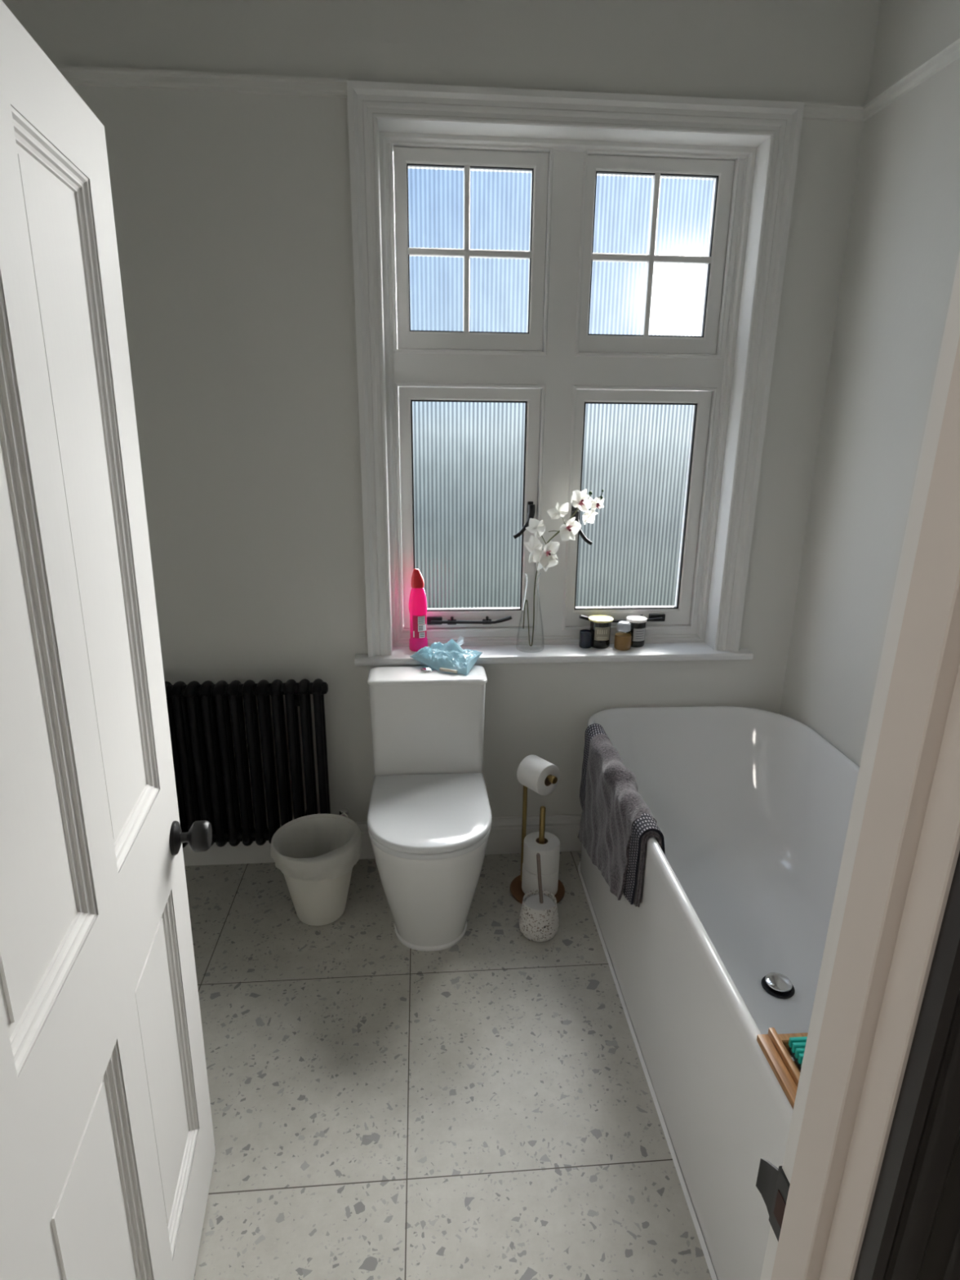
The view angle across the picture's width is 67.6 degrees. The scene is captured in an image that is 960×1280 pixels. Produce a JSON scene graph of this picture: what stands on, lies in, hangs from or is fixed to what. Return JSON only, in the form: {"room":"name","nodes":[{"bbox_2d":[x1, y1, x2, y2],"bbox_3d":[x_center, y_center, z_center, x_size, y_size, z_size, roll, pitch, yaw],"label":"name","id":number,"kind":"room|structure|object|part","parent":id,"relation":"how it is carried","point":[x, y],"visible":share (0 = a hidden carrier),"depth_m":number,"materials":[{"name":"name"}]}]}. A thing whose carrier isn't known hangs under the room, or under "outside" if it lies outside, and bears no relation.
{"room":"bathroom","nodes":[
{"label":"bathroom","id":0,"kind":"room"},
{"bbox_2d":[2,0,880,826],"bbox_3d":[-0.195,-0.642,2.390,2.810,2.950,0.250,-1,17,-5],"label":"wall","id":1,"kind":"structure","parent":0,"point":[233,211],"depth_m":2.13,"materials":[{"name":"white paint"}]},
{"bbox_2d":[164,678,349,848],"bbox_3d":[-0.801,0.481,2.480,0.682,0.737,0.137,-1,17,-5],"label":"radiator","id":2,"kind":"object","parent":1,"relation":"attached to","point":[202,738],"visible":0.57,"depth_m":2.41,"materials":[{"name":"black metal"}]},
{"bbox_2d":[182,814,582,866],"bbox_3d":[-0.199,0.738,2.670,2.610,0.147,0.018,-1,17,-5],"label":"baseboard","id":3,"kind":"structure","parent":1,"relation":"attached to","point":[504,837],"depth_m":2.68,"materials":[{"name":"white wood"}]},
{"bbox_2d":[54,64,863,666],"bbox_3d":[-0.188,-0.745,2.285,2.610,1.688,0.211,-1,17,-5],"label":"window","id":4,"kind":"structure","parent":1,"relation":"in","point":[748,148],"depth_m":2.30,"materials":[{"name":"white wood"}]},
{"bbox_2d":[408,568,427,651],"bbox_3d":[-0.213,-0.103,2.464,0.064,0.288,0.051,-1,17,-5],"label":"bottle","id":5,"kind":"object","parent":4,"relation":"on","point":[417,600],"visible":0.97,"depth_m":2.45,"materials":[{"name":"pink plastic"}]},
{"bbox_2d":[413,616,426,638],"bbox_3d":[-0.207,-0.045,2.464,0.044,0.076,0.014,-1,17,-5],"label":"print","id":6,"kind":"object","parent":5,"relation":"attached to","point":[419,622],"depth_m":2.46,"materials":[{"name":"white paper"}]},
{"bbox_2d":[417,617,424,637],"bbox_3d":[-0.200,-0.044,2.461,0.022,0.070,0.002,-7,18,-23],"label":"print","id":7,"kind":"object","parent":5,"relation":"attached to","point":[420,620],"depth_m":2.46,"materials":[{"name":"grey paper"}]},
{"bbox_3d":[-0.039,-0.448,2.463,0.386,0.715,0.003,-1,17,-5],"label":"pane","id":8,"kind":"part","parent":4,"relation":"part of","materials":[{"name":"clear glass"}]},
{"bbox_3d":[-0.037,-0.439,2.472,0.464,0.810,0.050,-1,17,-5],"label":"sash frame","id":9,"kind":"part","parent":4,"relation":"part of","materials":[{"name":"white wood"}]},
{"bbox_3d":[-0.029,-1.202,2.240,0.464,0.556,0.050,-1,17,-5],"label":"sash frame","id":10,"kind":"part","parent":4,"relation":"part of","materials":[{"name":"white wood"}]},
{"bbox_3d":[0.261,0.041,2.560,1.383,0.034,0.206,-1,17,-5],"label":"sill","id":11,"kind":"part","parent":4,"relation":"part of","materials":[{"name":"white"}]},
{"bbox_2d":[578,629,592,648],"bbox_3d":[0.376,-0.004,2.550,0.045,0.058,0.045,-1,17,-5],"label":"votive candle","id":12,"kind":"object","parent":4,"relation":"on","point":[585,636],"visible":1,"depth_m":2.53,"materials":[{"name":"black glass"}]},
{"bbox_2d":[588,614,613,648],"bbox_3d":[0.428,-0.029,2.556,0.087,0.105,0.087,-1,17,-5],"label":"candle jar","id":13,"kind":"object","parent":4,"relation":"on","point":[600,624],"visible":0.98,"depth_m":2.53,"materials":[{"name":"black glass"}]},
{"bbox_3d":[0.428,-0.074,2.543,0.087,0.010,0.087,-1,17,-5],"label":"lid","id":14,"kind":"part","parent":13,"relation":"part of","materials":[{"name":"gold metal"}]},
{"bbox_2d":[595,629,608,639],"bbox_3d":[0.431,-0.019,2.524,0.042,0.036,0.007,-1,17,-5],"label":"print","id":15,"kind":"object","parent":13,"relation":"attached to","point":[601,634],"depth_m":2.52,"materials":[{"name":"beige paper"}]},
{"bbox_2d":[613,620,631,650],"bbox_3d":[0.505,-0.017,2.532,0.059,0.098,0.059,-1,17,-5],"label":"bottle","id":16,"kind":"object","parent":4,"relation":"on","point":[622,642],"visible":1,"depth_m":2.51,"materials":[{"name":"brown glass"}]},
{"bbox_3d":[0.534,-0.455,2.509,0.389,0.715,0.003,-1,17,-5],"label":"pane","id":17,"kind":"part","parent":4,"relation":"part of","materials":[{"name":"clear glass"}]},
{"bbox_2d":[626,615,646,647],"bbox_3d":[0.558,-0.031,2.572,0.071,0.102,0.071,-1,17,-5],"label":"candle jar","id":18,"kind":"object","parent":4,"relation":"on","point":[637,630],"visible":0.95,"depth_m":2.54,"materials":[{"name":"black glass"}]},
{"bbox_3d":[0.559,-0.074,2.559,0.071,0.011,0.071,-1,17,-5],"label":"lid","id":19,"kind":"part","parent":18,"relation":"part of","materials":[{"name":"white metal"}]},
{"bbox_2d":[630,615,643,619],"bbox_3d":[0.559,-0.079,2.557,0.048,0.001,0.048,-1,17,-5],"label":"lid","id":20,"kind":"object","parent":18,"relation":"on","point":[632,617],"depth_m":2.56,"materials":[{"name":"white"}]},
{"bbox_2d":[635,630,644,639],"bbox_3d":[0.567,-0.018,2.543,0.030,0.029,0.004,-4,18,-16],"label":"print","id":21,"kind":"object","parent":18,"relation":"attached to","point":[639,633],"depth_m":2.54,"materials":[{"name":"grey paper"}]},
{"bbox_3d":[0.541,-0.447,2.518,0.460,0.810,0.050,-1,17,-5],"label":"sash frame","id":22,"kind":"part","parent":4,"relation":"part of","materials":[{"name":"white"}]},
{"bbox_3d":[0.549,-1.210,2.286,0.460,0.556,0.050,-1,17,-5],"label":"sash frame","id":23,"kind":"part","parent":4,"relation":"part of","materials":[{"name":"white wood"}]},
{"bbox_2d":[184,851,711,1279],"bbox_3d":[-0.065,1.340,1.117,2.810,0.100,3.850,-1,17,-5],"label":"floor","id":24,"kind":"structure","parent":0,"point":[482,1106],"depth_m":1.72,"materials":[{"name":"tile"}]},
{"bbox_2d":[271,813,363,925],"bbox_3d":[-0.524,0.764,2.337,0.291,0.284,0.293,-1,17,-5],"label":"waste bin","id":25,"kind":"object","parent":24,"relation":"on","point":[317,855],"visible":1,"depth_m":2.29,"materials":[{"name":"white plastic"}]},
{"bbox_2d":[366,665,492,951],"bbox_3d":[-0.160,0.527,2.271,0.386,0.784,0.626,-1,17,-5],"label":"toilet","id":26,"kind":"object","parent":24,"relation":"on","point":[429,818],"visible":1,"depth_m":2.22,"materials":[{"name":"white ceramic"}]},
{"bbox_3d":[-0.173,0.114,2.353,0.386,0.018,0.155,-1,17,-5],"label":"cistern lid","id":27,"kind":"part","parent":26,"relation":"part of","materials":[{"name":"white ceramic"}]},
{"bbox_3d":[-0.163,0.709,2.329,0.358,0.402,0.598,-1,17,-5],"label":"bowl","id":28,"kind":"part","parent":26,"relation":"part of","materials":[{"name":"white ceramic"}]},
{"bbox_3d":[-0.153,0.533,2.183,0.366,0.019,0.445,-1,17,-5],"label":"seat","id":29,"kind":"part","parent":26,"relation":"part of","materials":[{"name":"white plastic"}]},
{"bbox_3d":[-0.152,0.513,2.168,0.370,0.025,0.438,-1,17,-5],"label":"lid","id":30,"kind":"part","parent":26,"relation":"part of","materials":[{"name":"white plastic"}]},
{"bbox_2d":[409,635,482,675],"bbox_3d":[-0.115,0.042,2.415,0.222,0.084,0.160,8,18,22],"label":"packet","id":31,"kind":"object","parent":26,"relation":"on","point":[449,657],"visible":1,"depth_m":2.39,"materials":[{"name":"teal plastic"}]},
{"bbox_2d":[510,775,564,903],"bbox_3d":[0.202,0.647,2.429,0.190,0.470,0.190,-1,17,-5],"label":"stand","id":32,"kind":"object","parent":24,"relation":"on","point":[516,890],"visible":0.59,"depth_m":2.45,"materials":[{"name":"brown metal"}]},
{"bbox_2d":[516,755,559,795],"bbox_3d":[0.193,0.444,2.364,0.107,0.107,0.098,-13,22,-38],"label":"toilet roll","id":33,"kind":"object","parent":32,"relation":"hanging from","point":[532,772],"visible":0.98,"depth_m":2.33,"materials":[{"name":"white paper"}]},
{"bbox_2d":[521,862,559,895],"bbox_3d":[0.207,0.818,2.476,0.125,0.095,0.125,-1,17,-5],"label":"toilet roll","id":34,"kind":"object","parent":32,"relation":"on","point":[529,880],"visible":0.48,"depth_m":2.42,"materials":[{"name":"white paper"}]},
{"bbox_2d":[523,831,559,875],"bbox_3d":[0.209,0.726,2.447,0.123,0.095,0.123,-1,17,-5],"label":"toilet roll","id":35,"kind":"object","parent":34,"relation":"on","point":[549,851],"visible":0.89,"depth_m":2.40,"materials":[{"name":"white paper"}]},
{"bbox_2d":[519,889,559,942],"bbox_3d":[0.188,0.876,2.280,0.127,0.118,0.127,-1,17,-5],"label":"pot","id":36,"kind":"object","parent":24,"relation":"on","point":[537,926],"visible":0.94,"depth_m":2.23,"materials":[{"name":"stone"}]},
{"bbox_2d":[524,853,554,910],"bbox_3d":[0.189,0.796,2.256,0.095,0.262,0.095,-1,17,-5],"label":"toilet brush","id":37,"kind":"object","parent":36,"relation":"in","point":[537,902],"visible":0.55,"depth_m":2.26,"materials":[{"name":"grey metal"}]},
{"bbox_3d":[0.190,0.768,2.259,0.036,0.208,0.016,13,21,35],"label":"brush handle","id":38,"kind":"part","parent":37,"relation":"part of","materials":[{"name":"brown metal"}]},
{"bbox_2d":[577,706,859,1279],"bbox_3d":[0.783,0.764,1.864,0.756,0.586,1.710,-1,17,-4],"label":"bathtub","id":39,"kind":"object","parent":24,"relation":"on","point":[723,945],"visible":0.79,"depth_m":2.02,"materials":[{"name":"white ceramic"}]},
{"bbox_2d":[577,723,665,906],"bbox_3d":[0.396,0.545,2.115,0.115,0.386,0.650,-1,17,-5],"label":"towel","id":40,"kind":"object","parent":39,"relation":"hanging from","point":[616,824],"visible":0.98,"depth_m":2.02,"materials":[{"name":"grey fabric"}]},
{"bbox_2d":[756,1027,808,1109],"bbox_3d":[0.835,0.675,1.113,0.748,0.022,0.202,-1,17,-4],"label":"caddy","id":41,"kind":"object","parent":39,"relation":"on","point":[775,1046],"visible":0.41,"depth_m":1.13,"materials":[{"name":"brown wood"}]},
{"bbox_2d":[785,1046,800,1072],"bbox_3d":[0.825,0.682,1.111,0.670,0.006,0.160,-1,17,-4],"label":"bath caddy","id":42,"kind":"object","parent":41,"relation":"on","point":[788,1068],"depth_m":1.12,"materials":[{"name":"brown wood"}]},
{"bbox_3d":[0.819,0.652,1.193,0.670,0.017,0.016,-1,17,-4],"label":"rail","id":43,"kind":"part","parent":41,"relation":"part of","materials":[{"name":"brown wood"}]},
{"bbox_2d":[788,1036,807,1071],"bbox_3d":[0.538,0.670,1.082,0.078,0.028,0.154,-1,17,-4],"label":"brush","id":44,"kind":"object","parent":41,"relation":"on","point":[797,1046],"visible":0.13,"depth_m":1.13,"materials":[{"name":"teal plastic"}]},
{"bbox_2d":[779,0,959,766],"bbox_3d":[1.307,-0.116,0.711,0.100,2.950,3.500,-1,17,-5],"label":"wall","id":45,"kind":"structure","parent":0,"point":[903,246],"depth_m":2.05,"materials":[{"name":"white paint"}]},
{"bbox_2d":[862,35,959,121],"bbox_3d":[1.191,-1.262,1.197,0.022,0.036,1.888,-1,17,-5],"label":"rail","id":46,"kind":"object","parent":45,"relation":"attached to","point":[949,52],"visible":1,"depth_m":1.87,"materials":[{"name":"white paint"}]},
{"bbox_3d":[-0.028,-0.042,0.422,2.610,2.950,0.102,-1,17,-5],"label":"wall","id":47,"kind":"structure","parent":0,"visible":0},
{"bbox_2d":[0,0,215,1279],"bbox_3d":[-0.479,0.311,0.943,0.102,1.946,0.767,-2,17,-10],"label":"door","id":48,"kind":"structure","parent":47,"relation":"in","point":[108,1149],"depth_m":0.88,"materials":[{"name":"white paint"}]},
{"bbox_3d":[-0.469,-0.050,0.660,0.039,0.905,0.240,-2,17,-10],"label":"panel","id":49,"kind":"part","parent":48,"relation":"part of","materials":[{"name":"white paint"}]},
{"bbox_3d":[-0.528,-0.144,0.967,0.039,0.905,0.242,-2,17,-10],"label":"panel","id":50,"kind":"part","parent":48,"relation":"part of","materials":[{"name":"white paint"}]},
{"bbox_3d":[-0.493,0.839,0.929,0.039,0.559,0.240,-2,17,-10],"label":"panel","id":51,"kind":"part","parent":48,"relation":"part of","materials":[{"name":"white paint"}]},
{"bbox_3d":[-0.551,0.744,1.236,0.039,0.559,0.242,-2,17,-10],"label":"panel","id":52,"kind":"part","parent":48,"relation":"part of","materials":[{"name":"white paint"}]},
{"bbox_3d":[-0.520,0.357,1.302,0.056,0.055,0.055,-2,17,-10],"label":"knob","id":53,"kind":"part","parent":48,"relation":"part of","materials":[{"name":"black metal"}]},
{"bbox_2d":[755,250,959,1279],"bbox_3d":[-0.096,0.414,0.569,0.822,1.990,0.125,0,17,-5],"label":"door frame","id":54,"kind":"structure","parent":47,"relation":"attached to","point":[901,850],"depth_m":0.51,"materials":[{"name":"white wood"}]},
{"bbox_3d":[0.278,0.524,0.674,0.008,0.070,0.049,-3,17,-11],"label":"strike plate","id":55,"kind":"part","parent":54,"relation":"part of","materials":[{"name":"black metal"}]},
{"bbox_2d":[853,851,959,1279],"bbox_3d":[-0.091,0.392,0.481,1.014,2.084,0.030,0,17,-5],"label":"trim","id":56,"kind":"structure","parent":47,"relation":"attached to","point":[913,1230],"depth_m":0.51,"materials":[{"name":"black paint"}]},
{"bbox_3d":[0.178,-0.098,2.488,0.099,0.271,0.099,-1,17,-5],"label":"glass vase","id":57,"kind":"object","parent":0,"visible":0},
{"bbox_2d":[522,488,604,646],"bbox_3d":[0.278,-0.230,2.418,0.262,0.548,0.080,-1,17,-5],"label":"orchid spray","id":58,"kind":"object","parent":57,"relation":"in","point":[546,557],"visible":1,"depth_m":2.37,"materials":[{"name":"white plant"}]},
{"bbox_3d":[0.176,-0.303,2.392,0.029,0.095,0.082,-14,22,-40],"label":"flower","id":59,"kind":"part","parent":58,"relation":"part of","materials":[{"name":"white plant"}]},
{"bbox_3d":[0.189,-0.368,2.362,0.037,0.060,0.076,-15,23,-41],"label":"flower","id":60,"kind":"part","parent":58,"relation":"part of","materials":[{"name":"white plant"}]},
{"bbox_3d":[0.227,-0.255,2.414,0.081,0.061,0.037,-6,18,-21],"label":"flower","id":61,"kind":"part","parent":58,"relation":"part of","materials":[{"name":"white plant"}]},
{"bbox_3d":[0.228,-0.285,2.387,0.084,0.095,0.033,-10,20,-32],"label":"flower","id":62,"kind":"part","parent":58,"relation":"part of","materials":[{"name":"white plant"}]},
{"bbox_3d":[0.256,-0.425,2.355,0.075,0.055,0.042,6,18,16],"label":"flower","id":63,"kind":"part","parent":58,"relation":"part of","materials":[{"name":"white plant"}]},
{"bbox_3d":[0.295,-0.367,2.369,0.090,0.078,0.017,-8,19,-27],"label":"flower","id":64,"kind":"part","parent":58,"relation":"part of","materials":[{"name":"white plant"}]},
{"bbox_3d":[0.335,-0.455,2.346,0.090,0.075,0.028,-5,18,-18],"label":"flower","id":65,"kind":"part","parent":58,"relation":"part of","materials":[{"name":"white plant"}]},
{"bbox_3d":[0.362,-0.405,2.361,0.055,0.057,0.045,-1,17,-5],"label":"flower","id":66,"kind":"part","parent":58,"relation":"part of","materials":[{"name":"white plant"}]},
{"bbox_3d":[0.382,-0.445,2.354,0.059,0.050,0.016,-11,21,-34],"label":"flower","id":67,"kind":"part","parent":58,"relation":"part of","materials":[{"name":"white plant"}]}
]}

